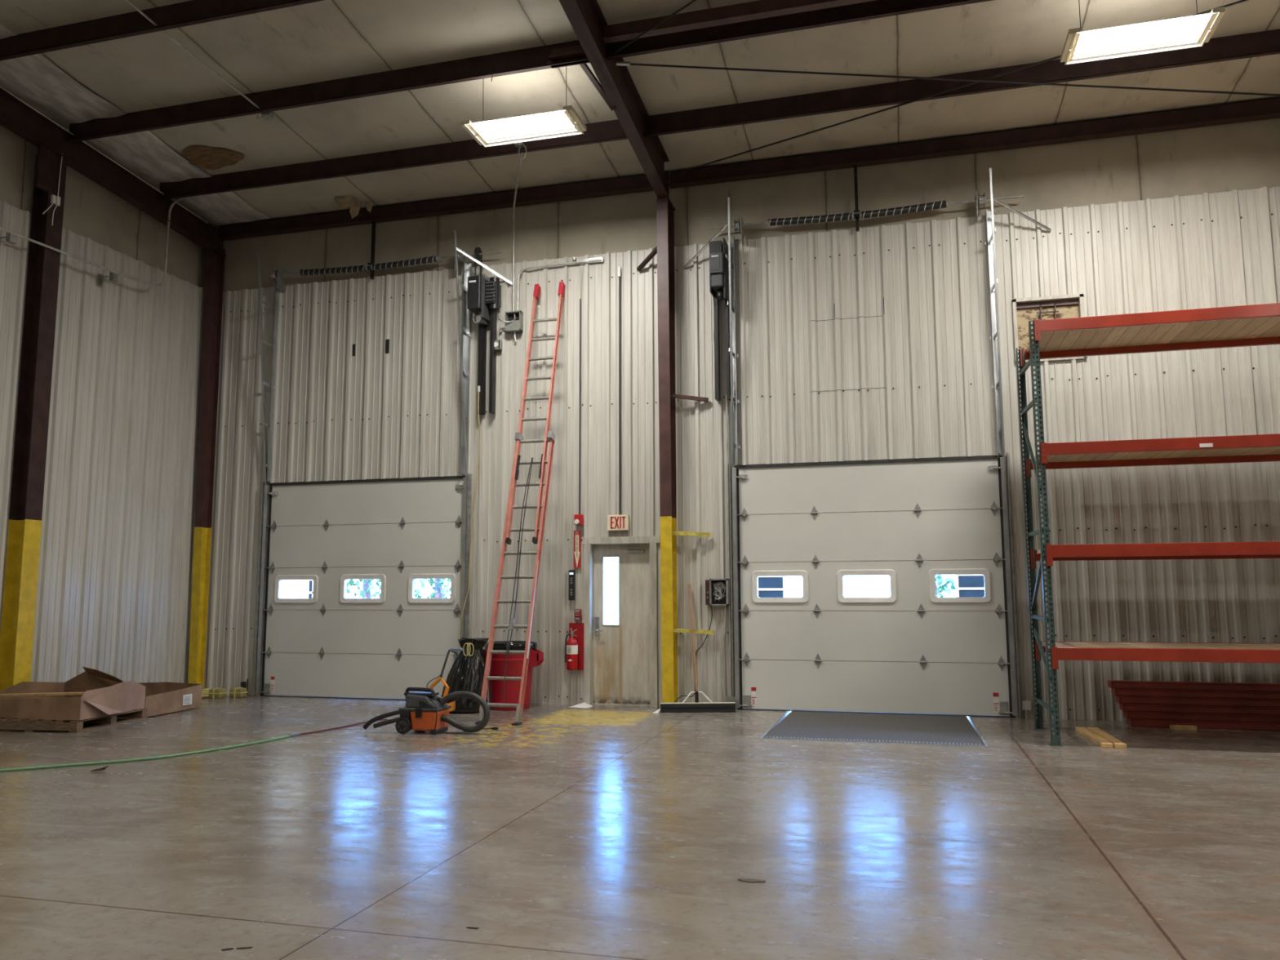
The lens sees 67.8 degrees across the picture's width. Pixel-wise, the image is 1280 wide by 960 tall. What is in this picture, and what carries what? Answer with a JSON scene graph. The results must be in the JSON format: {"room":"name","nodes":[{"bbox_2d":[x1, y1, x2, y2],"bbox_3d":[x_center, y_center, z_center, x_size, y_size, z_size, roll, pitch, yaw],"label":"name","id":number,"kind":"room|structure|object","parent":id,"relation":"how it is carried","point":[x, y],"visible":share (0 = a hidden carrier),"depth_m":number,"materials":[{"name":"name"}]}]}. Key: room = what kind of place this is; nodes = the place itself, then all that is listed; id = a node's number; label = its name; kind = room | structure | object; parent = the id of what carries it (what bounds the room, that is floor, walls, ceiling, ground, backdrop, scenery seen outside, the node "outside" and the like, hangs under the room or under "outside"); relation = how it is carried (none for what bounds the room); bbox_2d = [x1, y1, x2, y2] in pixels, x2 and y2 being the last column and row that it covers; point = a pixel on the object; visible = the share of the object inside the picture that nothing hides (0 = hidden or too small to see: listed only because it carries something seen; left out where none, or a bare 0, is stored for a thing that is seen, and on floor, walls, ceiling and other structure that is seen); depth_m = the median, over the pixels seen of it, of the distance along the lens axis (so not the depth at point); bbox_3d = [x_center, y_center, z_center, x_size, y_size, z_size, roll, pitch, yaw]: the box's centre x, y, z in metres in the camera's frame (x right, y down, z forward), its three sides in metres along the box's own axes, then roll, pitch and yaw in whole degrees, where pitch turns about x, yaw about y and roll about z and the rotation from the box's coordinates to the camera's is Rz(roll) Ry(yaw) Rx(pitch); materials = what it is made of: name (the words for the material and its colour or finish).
{"room":"warehouse interior","nodes":[
{"label":"warehouse interior","id":0,"kind":"room"},
{"bbox_2d":[0,124,205,683],"bbox_3d":[-10.097,-2.619,2.159,0.238,8.700,26.320,-2,-7,15],"label":"wall","id":1,"kind":"structure","parent":0,"point":[114,588],"depth_m":12.74,"materials":[{"name":"metal"}]},
{"bbox_2d":[0,232,17,244],"bbox_3d":[-7.431,-2.811,11.156,0.255,0.150,0.090,-2,-7,15],"label":"junction box","id":2,"kind":"object","parent":1,"relation":"attached to","point":[11,238],"visible":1,"depth_m":11.11,"materials":[{"name":"metal"}]},
{"bbox_2d":[97,271,119,285],"bbox_3d":[-7.036,-2.661,12.606,0.255,0.150,0.090,-2,-7,15],"label":"junction box","id":3,"kind":"object","parent":1,"relation":"attached to","point":[113,277],"visible":1,"depth_m":12.59,"materials":[{"name":"metal"}]},
{"bbox_2d":[0,695,1279,959],"bbox_3d":[0.535,1.595,-0.878,21.850,0.463,26.800,-2,-7,15],"label":"floor","id":4,"kind":"structure","parent":0,"point":[597,832],"depth_m":5.66,"materials":[{"name":"concrete"}]},
{"bbox_2d":[0,143,66,720],"bbox_3d":[-7.321,-0.636,11.369,0.252,6.900,0.395,-2,-7,15],"label":"steel column","id":5,"kind":"structure","parent":4,"relation":"on","point":[28,469],"depth_m":11.43,"materials":[{"name":"brown metal"}]},
{"bbox_2d":[42,153,62,226],"bbox_3d":[-7.199,-3.593,11.700,0.050,0.951,0.202,-3,-7,19],"label":"connectors","id":6,"kind":"object","parent":5,"relation":"hanging from","point":[55,200],"visible":1,"depth_m":11.72,"materials":[{"name":"white plastic"}]},
{"bbox_2d":[0,86,226,257],"bbox_3d":[-9.816,-5.578,2.387,0.153,1.448,25.840,-2,-7,15],"label":"rafter","id":7,"kind":"object","parent":5,"relation":"on","point":[16,116],"visible":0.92,"depth_m":12.50,"materials":[{"name":"metal"}]},
{"bbox_2d":[0,197,185,287],"bbox_3d":[-7.535,-3.721,9.749,0.383,1.443,7.764,-2,-7,15],"label":"conduit","id":8,"kind":"object","parent":7,"relation":"attached to","point":[175,202],"visible":0.98,"depth_m":12.74,"materials":[{"name":"metal"}]},
{"bbox_2d":[0,707,147,733],"bbox_3d":[-6.468,2.701,10.770,1.150,0.125,1.150,-1,-7,8],"label":"wooden pallet","id":9,"kind":"object","parent":4,"relation":"on","point":[28,725],"visible":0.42,"depth_m":10.24,"materials":[{"name":"brown wood"}]},
{"bbox_2d":[0,666,146,719],"bbox_3d":[-6.458,2.406,10.864,1.435,0.472,1.166,-2,-7,15],"label":"cardboard box","id":10,"kind":"object","parent":9,"relation":"on","point":[104,694],"visible":0.97,"depth_m":10.62,"materials":[{"name":"brown cardboard"}]},
{"bbox_2d":[0,692,84,696],"bbox_3d":[-6.659,2.375,10.563,1.389,0.067,0.090,-1,-7,9],"label":"plank","id":11,"kind":"object","parent":10,"relation":"on","point":[55,693],"visible":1,"depth_m":10.52,"materials":[{"name":"brown wood"}]},
{"bbox_2d":[139,681,202,716],"bbox_3d":[-6.273,2.691,11.996,1.146,0.408,1.116,-2,-7,15],"label":"cardboard tray","id":12,"kind":"object","parent":4,"relation":"on","point":[161,698],"visible":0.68,"depth_m":12.01,"materials":[{"name":"brown cardboard"}]},
{"bbox_2d":[139,681,199,696],"bbox_3d":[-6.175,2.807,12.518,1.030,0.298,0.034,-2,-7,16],"label":"cardboard box","id":13,"kind":"object","parent":12,"relation":"on","point":[152,688],"depth_m":12.57,"materials":[{"name":"cardboard"}]},
{"bbox_2d":[0,718,386,772],"bbox_3d":[-4.551,2.517,8.869,5.383,0.036,0.870,6,-9,-45],"label":"air hose","id":14,"kind":"object","parent":4,"relation":"on","point":[297,734],"visible":0.93,"depth_m":8.58,"materials":[{"name":"rubber"}]},
{"bbox_2d":[187,243,225,688],"bbox_3d":[-6.493,-0.227,14.222,0.180,6.750,0.270,-2,-7,15],"label":"steel column","id":15,"kind":"structure","parent":4,"relation":"on","point":[214,264],"depth_m":14.23,"materials":[{"name":"brown metal"}]},
{"bbox_2d":[208,687,226,698],"bbox_3d":[-5.992,3.016,13.503,0.212,0.136,0.152,-2,-7,15],"label":"bundle","id":16,"kind":"object","parent":4,"relation":"on","point":[220,692],"visible":1,"depth_m":13.44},
{"bbox_2d":[227,687,248,697],"bbox_3d":[-5.723,3.024,13.575,0.212,0.136,0.152,-2,-7,15],"label":"bundle","id":17,"kind":"object","parent":4,"relation":"on","point":[235,692],"visible":1,"depth_m":13.51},
{"bbox_2d":[362,687,498,734],"bbox_3d":[-2.238,2.440,10.136,1.392,0.466,0.489,-1,-7,5],"label":"shop vacuum","id":18,"kind":"object","parent":4,"relation":"on","point":[422,711],"visible":1,"depth_m":10.01,"materials":[{"name":"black plastic"}]},
{"bbox_2d":[426,648,463,711],"bbox_3d":[-2.312,2.371,11.084,0.507,0.826,0.339,-6,-9,42],"label":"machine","id":19,"kind":"object","parent":4,"relation":"on","point":[452,704],"visible":0.34,"depth_m":11.07,"materials":[{"name":"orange plastic"}]},
{"bbox_2d":[440,637,488,713],"bbox_3d":[-2.186,2.426,11.875,0.636,0.900,0.511,-2,-7,15],"label":"garbage bag","id":20,"kind":"object","parent":4,"relation":"on","point":[466,673],"visible":0.7,"depth_m":11.75,"materials":[{"name":"black plastic"}]},
{"bbox_2d":[483,640,543,711],"bbox_3d":[-1.660,2.494,12.185,0.772,0.835,0.678,3,-7,-24],"label":"trash bin","id":21,"kind":"object","parent":4,"relation":"on","point":[514,664],"visible":0.61,"depth_m":11.94,"materials":[{"name":"red plastic"}]},
{"bbox_2d":[475,281,564,725],"bbox_3d":[-1.392,0.010,11.908,0.526,5.701,1.997,-2,-7,12],"label":"ladder","id":22,"kind":"object","parent":4,"relation":"on","point":[549,437],"visible":0.98,"depth_m":11.70,"materials":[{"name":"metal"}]},
{"bbox_2d":[656,197,678,702],"bbox_3d":[0.350,-0.401,12.315,0.190,6.600,0.390,-2,-7,15],"label":"steel column","id":23,"kind":"structure","parent":4,"relation":"on","point":[664,217],"depth_m":12.28,"materials":[{"name":"metal"}]},
{"bbox_2d":[559,0,675,210],"bbox_3d":[-3.102,-5.879,0.613,0.406,1.603,25.880,-2,-7,15],"label":"rafter","id":24,"kind":"object","parent":23,"relation":"on","point":[617,87],"visible":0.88,"depth_m":10.57,"materials":[{"name":"brown metal"}]},
{"bbox_2d":[0,0,324,61],"bbox_3d":[-4.164,-4.794,9.642,7.100,0.268,0.120,-2,-7,15],"label":"rafter","id":25,"kind":"structure","parent":24,"relation":"attached to","point":[192,12],"depth_m":9.93,"materials":[{"name":"brown metal"}]},
{"bbox_2d":[124,0,274,119],"bbox_3d":[-5.154,-4.752,9.225,0.170,0.466,4.772,-2,-7,18],"label":"conduit","id":26,"kind":"object","parent":25,"relation":"attached to","point":[268,115],"visible":0.94,"depth_m":10.51,"materials":[{"name":"metal"}]},
{"bbox_2d":[65,40,608,142],"bbox_3d":[-3.764,-4.496,11.094,7.100,0.268,0.120,-2,-7,15],"label":"rafter","id":27,"kind":"structure","parent":24,"relation":"attached to","point":[537,58],"depth_m":11.04,"materials":[{"name":"brown metal"}]},
{"bbox_2d":[156,118,645,200],"bbox_3d":[-3.361,-4.196,12.555,7.100,0.268,0.120,-2,-7,15],"label":"rafter","id":28,"kind":"structure","parent":24,"relation":"attached to","point":[606,131],"depth_m":12.58,"materials":[{"name":"brown metal"}]},
{"bbox_2d":[548,0,992,68],"bbox_3d":[2.857,-4.743,9.198,7.960,0.268,0.372,-2,-7,15],"label":"ceiling beam","id":29,"kind":"structure","parent":24,"relation":"attached to","point":[759,18],"depth_m":9.67,"materials":[{"name":"brown metal"}]},
{"bbox_2d":[630,62,1279,96],"bbox_3d":[3.495,-4.332,10.326,7.502,0.219,0.022,0,-7,-3],"label":"rod","id":30,"kind":"object","parent":24,"relation":"attached to","point":[631,64],"visible":1,"depth_m":10.31,"materials":[{"name":"black metal"}]},
{"bbox_2d":[670,0,1248,176],"bbox_3d":[3.538,-4.328,10.486,7.511,0.169,0.022,-5,-8,33],"label":"rod","id":31,"kind":"object","parent":24,"relation":"attached to","point":[1240,1],"visible":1,"depth_m":10.87,"materials":[{"name":"black metal"}]},
{"bbox_2d":[643,29,1279,137],"bbox_3d":[3.544,-4.437,10.713,7.440,0.268,0.120,-2,-7,15],"label":"ceiling beam","id":32,"kind":"structure","parent":24,"relation":"attached to","point":[1256,44],"depth_m":10.71,"materials":[{"name":"brown metal"}]},
{"bbox_2d":[636,245,657,271],"bbox_3d":[0.113,-2.954,12.730,0.045,0.231,0.448,5,-9,-39],"label":"brace","id":33,"kind":"object","parent":23,"relation":"attached to","point":[651,255],"visible":0.93,"depth_m":12.72,"materials":[{"name":"metal"}]},
{"bbox_2d":[671,393,708,401],"bbox_3d":[0.653,-1.070,12.414,0.479,0.095,0.050,0,-7,-3],"label":"brace","id":34,"kind":"object","parent":23,"relation":"attached to","point":[673,396],"visible":1,"depth_m":12.39,"materials":[{"name":"metal"}]},
{"bbox_2d":[671,530,711,537],"bbox_3d":[0.658,0.690,12.202,0.493,0.075,0.050,0,-7,-1],"label":"guard arm","id":35,"kind":"object","parent":23,"relation":"attached to","point":[673,532],"visible":1,"depth_m":12.18},
{"bbox_2d":[673,628,714,634],"bbox_3d":[0.677,1.913,12.053,0.522,0.075,0.060,0,-7,-1],"label":"guard arm","id":36,"kind":"object","parent":23,"relation":"attached to","point":[677,630],"visible":1,"depth_m":12.03},
{"bbox_2d":[660,584,735,712],"bbox_3d":[0.703,2.088,11.932,0.918,1.564,0.403,0,-7,-1],"label":"push broom","id":37,"kind":"object","parent":4,"relation":"on","point":[686,707],"visible":1,"depth_m":11.66,"materials":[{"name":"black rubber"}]},
{"bbox_2d":[737,878,765,882],"bbox_3d":[0.566,2.038,4.850,0.141,0.004,0.057,-2,-7,15],"label":"debris","id":38,"kind":"object","parent":4,"relation":"on","point":[748,880],"visible":1,"depth_m":4.85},
{"bbox_2d":[764,711,983,746],"bbox_3d":[2.562,2.889,10.419,2.096,0.406,2.330,-2,-7,15],"label":"dock leveler","id":39,"kind":"object","parent":4,"relation":"in","point":[799,725],"visible":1,"depth_m":10.19,"materials":[{"name":"metal"}]},
{"bbox_2d":[1022,626,1031,718],"bbox_3d":[4.466,2.232,11.065,0.095,1.050,0.036,-2,-7,15],"label":"outlet box","id":40,"kind":"object","parent":4,"relation":"on","point":[1026,704],"visible":1,"depth_m":11.02,"materials":[{"name":"metal"}]},
{"bbox_2d":[1075,726,1113,747],"bbox_3d":[4.504,2.552,9.475,0.100,0.040,1.144,-2,-7,13],"label":"board","id":41,"kind":"object","parent":4,"relation":"on","point":[1096,739],"visible":1,"depth_m":9.35,"materials":[{"name":"brown wood"}]},
{"bbox_2d":[1087,727,1126,748],"bbox_3d":[4.615,2.548,9.445,0.100,0.040,1.144,-2,-7,13],"label":"board","id":42,"kind":"object","parent":4,"relation":"on","point":[1117,744],"visible":0.86,"depth_m":9.24,"materials":[{"name":"brown wood"}]},
{"bbox_2d":[1015,302,1279,746],"bbox_3d":[5.897,0.465,9.366,3.832,4.150,1.240,-2,-7,15],"label":"rack","id":43,"kind":"object","parent":4,"relation":"on","point":[1254,325],"visible":1,"depth_m":9.43,"materials":[{"name":"red metal"}]},
{"bbox_2d":[1169,724,1197,729],"bbox_3d":[5.767,2.626,10.118,0.240,0.035,0.090,-2,-7,15],"label":"wood block","id":44,"kind":"object","parent":4,"relation":"on","point":[1171,726],"visible":1,"depth_m":10.09,"materials":[{"name":"brown wood"}]},
{"bbox_2d":[1127,718,1279,730],"bbox_3d":[7.054,2.577,9.938,3.558,0.077,0.174,-2,-7,15],"label":"beam","id":45,"kind":"structure","parent":4,"relation":"on","point":[1131,722],"depth_m":10.13,"materials":[{"name":"metal"}]},
{"bbox_2d":[1123,711,1279,723],"bbox_3d":[7.028,2.502,9.973,3.558,0.077,0.174,-2,-7,15],"label":"beam","id":46,"kind":"structure","parent":45,"relation":"on","point":[1127,714],"depth_m":10.17,"materials":[{"name":"metal"}]},
{"bbox_2d":[1119,703,1279,715],"bbox_3d":[7.001,2.426,10.008,3.558,0.077,0.174,-2,-7,15],"label":"beam","id":47,"kind":"structure","parent":46,"relation":"on","point":[1124,707],"depth_m":10.20,"materials":[{"name":"metal"}]},
{"bbox_2d":[1115,695,1279,706],"bbox_3d":[6.975,2.351,10.042,3.558,0.077,0.174,-2,-7,15],"label":"beam","id":48,"kind":"structure","parent":47,"relation":"on","point":[1119,699],"depth_m":10.23,"materials":[{"name":"metal"}]},
{"bbox_2d":[1111,688,1279,699],"bbox_3d":[6.948,2.276,10.077,3.558,0.077,0.174,-2,-7,15],"label":"beam","id":49,"kind":"structure","parent":48,"relation":"on","point":[1115,691],"depth_m":10.26,"materials":[{"name":"metal"}]},
{"bbox_2d":[1107,680,1279,691],"bbox_3d":[6.922,2.200,10.112,3.558,0.077,0.174,-2,-7,15],"label":"beam","id":50,"kind":"structure","parent":49,"relation":"on","point":[1255,686],"depth_m":10.29,"materials":[{"name":"metal"}]},
{"bbox_2d":[0,0,1279,229],"bbox_3d":[0.386,-6.508,-0.176,21.950,1.596,26.250,-2,-7,15],"label":"ceiling","id":51,"kind":"structure","parent":0,"point":[326,40],"depth_m":10.97,"materials":[{"name":"metal"}]},
{"bbox_2d":[334,195,373,218],"bbox_3d":[-4.129,-3.919,13.725,0.563,0.350,0.060,0,-7,-3],"label":"insulation","id":52,"kind":"object","parent":51,"relation":"hanging from","point":[355,204],"visible":1,"depth_m":13.73},
{"bbox_2d":[461,66,586,146],"bbox_3d":[-1.298,-4.281,10.719,1.300,0.712,0.561,-2,-7,15],"label":"light fixture","id":53,"kind":"object","parent":51,"relation":"hanging from","point":[566,122],"visible":0.92,"depth_m":10.71,"materials":[{"name":"beige plastic"}]},
{"bbox_2d":[613,0,697,53],"bbox_3d":[2.618,-5.035,7.153,0.022,0.359,8.285,6,-9,-44],"label":"rod","id":54,"kind":"object","parent":51,"relation":"attached to","point":[692,1],"visible":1,"depth_m":9.63,"materials":[{"name":"black metal"}]},
{"bbox_2d":[1060,0,1225,65],"bbox_3d":[4.704,-4.505,9.026,1.300,0.719,0.561,-2,-7,15],"label":"light fixture","id":55,"kind":"object","parent":51,"relation":"hanging from","point":[1191,31],"visible":1,"depth_m":9.03,"materials":[{"name":"beige plastic"}]},
{"bbox_2d":[204,118,1279,720],"bbox_3d":[3.884,-1.530,11.812,21.950,8.700,0.260,-2,-7,15],"label":"wall","id":56,"kind":"structure","parent":0,"point":[873,342],"depth_m":12.24,"materials":[{"name":"metal"}]},
{"bbox_2d":[253,252,279,695],"bbox_3d":[-5.541,-0.133,13.858,0.160,6.432,0.466,-2,-7,15],"label":"door track","id":57,"kind":"object","parent":56,"relation":"attached to","point":[259,642],"visible":0.98,"depth_m":14.01,"materials":[{"name":"metal"}]},
{"bbox_2d":[255,475,470,700],"bbox_3d":[-3.926,1.526,13.511,3.294,3.083,0.158,-2,-7,15],"label":"door","id":58,"kind":"structure","parent":56,"relation":"in","point":[397,532],"depth_m":13.49,"materials":[{"name":"white metal"}]},
{"bbox_2d":[267,221,501,291],"bbox_3d":[-3.763,-3.373,13.884,3.780,0.940,0.218,-2,-7,15],"label":"shaft","id":59,"kind":"object","parent":56,"relation":"attached to","point":[278,275],"visible":0.91,"depth_m":13.91,"materials":[{"name":"metal"}]},
{"bbox_2d":[217,173,653,240],"bbox_3d":[-3.057,-3.933,13.787,7.090,0.215,0.160,-2,-7,15],"label":"ceiling beam","id":60,"kind":"structure","parent":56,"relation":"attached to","point":[638,183],"depth_m":13.71,"materials":[{"name":"brown metal"}]},
{"bbox_2d":[453,230,471,648],"bbox_3d":[-2.468,-0.241,13.033,0.160,6.432,0.466,-2,-7,15],"label":"door track","id":61,"kind":"object","parent":56,"relation":"attached to","point":[464,347],"visible":0.87,"depth_m":13.19,"materials":[{"name":"metal"}]},
{"bbox_2d":[456,247,512,284],"bbox_3d":[-2.162,-2.976,13.290,0.800,0.468,0.028,2,-7,-16],"label":"brace","id":62,"kind":"object","parent":61,"relation":"attached to","point":[457,248],"visible":1,"depth_m":13.29,"materials":[{"name":"metal"}]},
{"bbox_2d":[466,247,501,414],"bbox_3d":[-2.142,-2.111,13.197,0.398,2.382,0.365,-2,-7,15],"label":"operator","id":63,"kind":"object","parent":56,"relation":"attached to","point":[484,295],"visible":1,"depth_m":13.18,"materials":[{"name":"black plastic"}]},
{"bbox_2d":[457,386,480,648],"bbox_3d":[-2.317,0.488,13.022,0.286,3.580,0.061,-3,-7,26],"label":"air line","id":64,"kind":"object","parent":63,"relation":"hanging from","point":[478,387],"visible":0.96,"depth_m":13.03,"materials":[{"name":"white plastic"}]},
{"bbox_2d":[493,339,502,351],"bbox_3d":[-1.986,-1.879,13.281,0.120,0.140,0.081,-2,-7,15],"label":"outlet box","id":65,"kind":"object","parent":56,"relation":"attached to","point":[498,344],"visible":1,"depth_m":13.25,"materials":[{"name":"metal"}]},
{"bbox_2d":[497,310,523,341],"bbox_3d":[-1.793,-2.131,13.207,0.301,0.408,0.178,-2,-7,15],"label":"junction box","id":66,"kind":"object","parent":56,"relation":"attached to","point":[513,322],"visible":1,"depth_m":13.20,"materials":[{"name":"metal"}]},
{"bbox_2d":[512,152,522,311],"bbox_3d":[-1.636,-3.260,12.679,0.043,1.709,1.424,1,-7,-11],"label":"conduit","id":67,"kind":"object","parent":66,"relation":"attached to","point":[521,154],"visible":1,"depth_m":13.30,"materials":[{"name":"metal"}]},
{"bbox_2d":[516,258,601,311],"bbox_3d":[-1.118,-2.676,13.146,1.221,0.655,0.037,-2,-7,14],"label":"conduit","id":68,"kind":"object","parent":66,"relation":"attached to","point":[593,260],"visible":1,"depth_m":13.23,"materials":[{"name":"metal"}]},
{"bbox_2d":[568,569,575,599],"bbox_3d":[-0.901,1.392,12.623,0.083,0.400,0.046,-2,-7,15],"label":"control panel","id":69,"kind":"object","parent":56,"relation":"attached to","point":[571,596],"visible":1,"depth_m":12.61,"materials":[{"name":"black plastic"}]},
{"bbox_2d":[568,622,584,670],"bbox_3d":[-0.835,2.186,12.528,0.207,0.610,0.011,-2,-7,15],"label":"board","id":70,"kind":"object","parent":56,"relation":"attached to","point":[580,626],"visible":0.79,"depth_m":12.52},
{"bbox_2d":[564,627,577,670],"bbox_3d":[-0.886,2.205,12.449,0.154,0.541,0.155,3,-8,-27],"label":"fire extinguisher","id":71,"kind":"object","parent":70,"relation":"attached to","point":[571,645],"visible":1,"depth_m":12.39,"materials":[{"name":"red metal"}]},
{"bbox_2d":[573,530,580,568],"bbox_3d":[-0.836,0.920,12.677,0.093,0.500,0.012,-2,-7,15],"label":"sign","id":72,"kind":"object","parent":56,"relation":"attached to","point":[576,533],"visible":1,"depth_m":12.67,"materials":[{"name":"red plastic"}]},
{"bbox_2d":[573,514,583,524],"bbox_3d":[-0.814,0.525,12.681,0.120,0.135,0.080,-2,-7,15],"label":"fire alarm","id":73,"kind":"object","parent":56,"relation":"attached to","point":[578,518],"visible":1,"depth_m":12.65,"materials":[{"name":"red plastic"}]},
{"bbox_2d":[578,298,581,514],"bbox_3d":[-0.812,-1.013,12.893,0.014,2.960,0.014,-2,-7,15],"label":"surface raceway","id":74,"kind":"object","parent":56,"relation":"attached to","point":[580,299],"visible":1,"depth_m":12.85,"materials":[{"name":"metal"}]},
{"bbox_2d":[572,257,603,263],"bbox_3d":[-0.720,-3.019,13.072,0.430,0.075,0.076,-2,-7,15],"label":"light fixture","id":75,"kind":"object","parent":56,"relation":"attached to","point":[574,260],"visible":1,"depth_m":13.08,"materials":[{"name":"metal"}]},
{"bbox_2d":[607,514,629,530],"bbox_3d":[-0.285,0.562,12.543,0.290,0.205,0.068,-2,-7,15],"label":"exit sign","id":76,"kind":"object","parent":56,"relation":"attached to","point":[615,522],"visible":1,"depth_m":12.51,"materials":[{"name":"beige plastic"}]},
{"bbox_2d":[617,266,621,515],"bbox_3d":[-0.275,-1.219,12.764,0.037,3.385,0.033,-2,-7,15],"label":"conduit","id":77,"kind":"object","parent":56,"relation":"attached to","point":[619,267],"visible":1,"depth_m":12.74,"materials":[{"name":"grey metal"}]},
{"bbox_2d":[582,535,660,707],"bbox_3d":[-0.222,1.843,12.501,1.062,2.190,0.208,-2,-7,15],"label":"door","id":78,"kind":"structure","parent":56,"relation":"in","point":[621,660],"depth_m":12.52,"materials":[{"name":"paint"}]},
{"bbox_2d":[705,578,728,605],"bbox_3d":[0.976,1.419,12.075,0.300,0.335,0.106,-2,-7,15],"label":"box","id":79,"kind":"object","parent":56,"relation":"attached to","point":[717,590],"visible":1,"depth_m":12.06,"materials":[{"name":"metal"}]},
{"bbox_2d":[720,605,725,702],"bbox_3d":[1.066,2.188,11.988,0.098,1.215,0.024,-2,-7,15],"label":"conduit","id":80,"kind":"object","parent":79,"relation":"attached to","point":[724,628],"visible":0.89,"depth_m":11.99,"materials":[{"name":"metal"}]},
{"bbox_2d":[709,237,730,400],"bbox_3d":[1.022,-2.079,12.319,0.210,2.070,0.386,-2,-7,15],"label":"operator","id":81,"kind":"object","parent":56,"relation":"attached to","point":[718,263],"visible":0.99,"depth_m":12.30,"materials":[{"name":"grey plastic"}]},
{"bbox_2d":[725,395,732,696],"bbox_3d":[1.130,0.815,12.142,0.027,3.860,0.024,-2,-7,15],"label":"conduit","id":82,"kind":"object","parent":56,"relation":"attached to","point":[726,420],"visible":0.86,"depth_m":12.13,"materials":[{"name":"metal"}]},
{"bbox_2d":[725,197,740,707],"bbox_3d":[1.155,-0.384,12.062,0.160,6.462,0.466,-2,-7,15],"label":"door track","id":83,"kind":"object","parent":56,"relation":"attached to","point":[731,258],"visible":0.94,"depth_m":12.21,"materials":[{"name":"metal"}]},
{"bbox_2d":[683,222,728,269],"bbox_3d":[0.860,-3.063,12.518,0.744,0.438,0.028,-6,-9,42],"label":"brace","id":84,"kind":"object","parent":83,"relation":"attached to","point":[726,225],"visible":1,"depth_m":12.49,"materials":[{"name":"metal"}]},
{"bbox_2d":[709,164,1023,244],"bbox_3d":[2.791,-3.616,12.125,3.880,0.915,0.218,-2,-7,15],"label":"shaft","id":85,"kind":"object","parent":56,"relation":"attached to","point":[856,215],"visible":1,"depth_m":12.08,"materials":[{"name":"metal"}]},
{"bbox_2d":[730,454,1020,718],"bbox_3d":[2.795,1.290,11.707,3.346,3.083,0.158,-2,-7,15],"label":"door","id":86,"kind":"structure","parent":56,"relation":"in","point":[911,522],"depth_m":11.66,"materials":[{"name":"white metal"}]},
{"bbox_2d":[751,687,755,704],"bbox_3d":[1.419,2.692,11.891,0.060,0.210,0.003,-2,-7,15],"label":"print","id":87,"kind":"object","parent":86,"relation":"attached to","point":[753,689],"depth_m":11.89},
{"bbox_2d":[992,692,999,711],"bbox_3d":[4.166,2.595,11.153,0.060,0.210,0.003,-2,-7,15],"label":"print","id":88,"kind":"object","parent":86,"relation":"attached to","point":[995,695],"depth_m":11.15},
{"bbox_2d":[668,97,1279,188],"bbox_3d":[3.936,-4.179,11.909,7.320,0.215,0.160,-2,-7,15],"label":"ceiling beam","id":89,"kind":"structure","parent":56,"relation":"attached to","point":[1264,108],"depth_m":11.78,"materials":[{"name":"brown metal"}]},
{"bbox_2d":[985,168,1022,716],"bbox_3d":[4.278,-0.494,11.223,0.160,6.462,0.466,-2,-7,15],"label":"door track","id":90,"kind":"object","parent":56,"relation":"attached to","point":[990,242],"visible":1,"depth_m":11.37,"materials":[{"name":"metal"}]},
{"bbox_2d":[992,197,1051,231],"bbox_3d":[4.609,-3.192,11.490,0.777,0.349,0.028,1,-7,-14],"label":"brace","id":91,"kind":"object","parent":90,"relation":"attached to","point":[998,202],"visible":1,"depth_m":11.48,"materials":[{"name":"metal"}]},
{"bbox_2d":[1012,293,1087,363],"bbox_3d":[4.926,-1.813,11.495,0.795,0.790,0.145,-2,-7,15],"label":"air vent","id":92,"kind":"object","parent":56,"relation":"in","point":[1024,310],"visible":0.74,"depth_m":11.53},
{"label":"outside","id":93,"kind":"structure","parent":0,"visible":0},
{"bbox_2d":[604,619,968,718],"bbox_3d":[5.084,8.802,52.061,120.000,0.001,79.700,-2,-7,15],"label":"ground","id":94,"kind":"structure","parent":93,"point":[606,621],"depth_m":85.49,"materials":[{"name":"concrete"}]},
{"bbox_2d":[280,579,313,598],"bbox_3d":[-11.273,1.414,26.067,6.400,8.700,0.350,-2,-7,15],"label":"building","id":95,"kind":"structure","parent":94,"relation":"on","point":[290,588],"depth_m":25.16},
{"bbox_2d":[346,579,381,598],"bbox_3d":[-6.997,3.585,23.994,1.601,3.884,1.716,-2,-7,15],"label":"tree","id":96,"kind":"object","parent":94,"relation":"on","point":[366,593],"visible":0.14,"depth_m":23.97,"materials":[{"name":"green plant"}]},
{"bbox_2d":[413,578,450,598],"bbox_3d":[-5.039,3.555,23.486,1.670,3.810,1.655,6,-9,-44],"label":"tree","id":97,"kind":"object","parent":94,"relation":"on","point":[438,592],"visible":0.15,"depth_m":23.39,"materials":[{"name":"green plant"}]},
{"bbox_2d":[757,576,786,597],"bbox_3d":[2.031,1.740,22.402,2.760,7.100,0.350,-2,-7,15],"label":"building","id":98,"kind":"structure","parent":94,"relation":"on","point":[767,586],"depth_m":21.89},
{"bbox_2d":[934,574,955,597],"bbox_3d":[6.116,3.224,20.159,1.136,3.610,1.108,-2,-7,15],"label":"tree","id":99,"kind":"object","parent":94,"relation":"on","point":[940,589],"visible":0.2,"depth_m":19.97,"materials":[{"name":"green plant"}]},
{"bbox_2d":[955,574,984,597],"bbox_3d":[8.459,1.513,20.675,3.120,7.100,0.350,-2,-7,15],"label":"building","id":100,"kind":"structure","parent":94,"relation":"on","point":[966,585],"depth_m":20.77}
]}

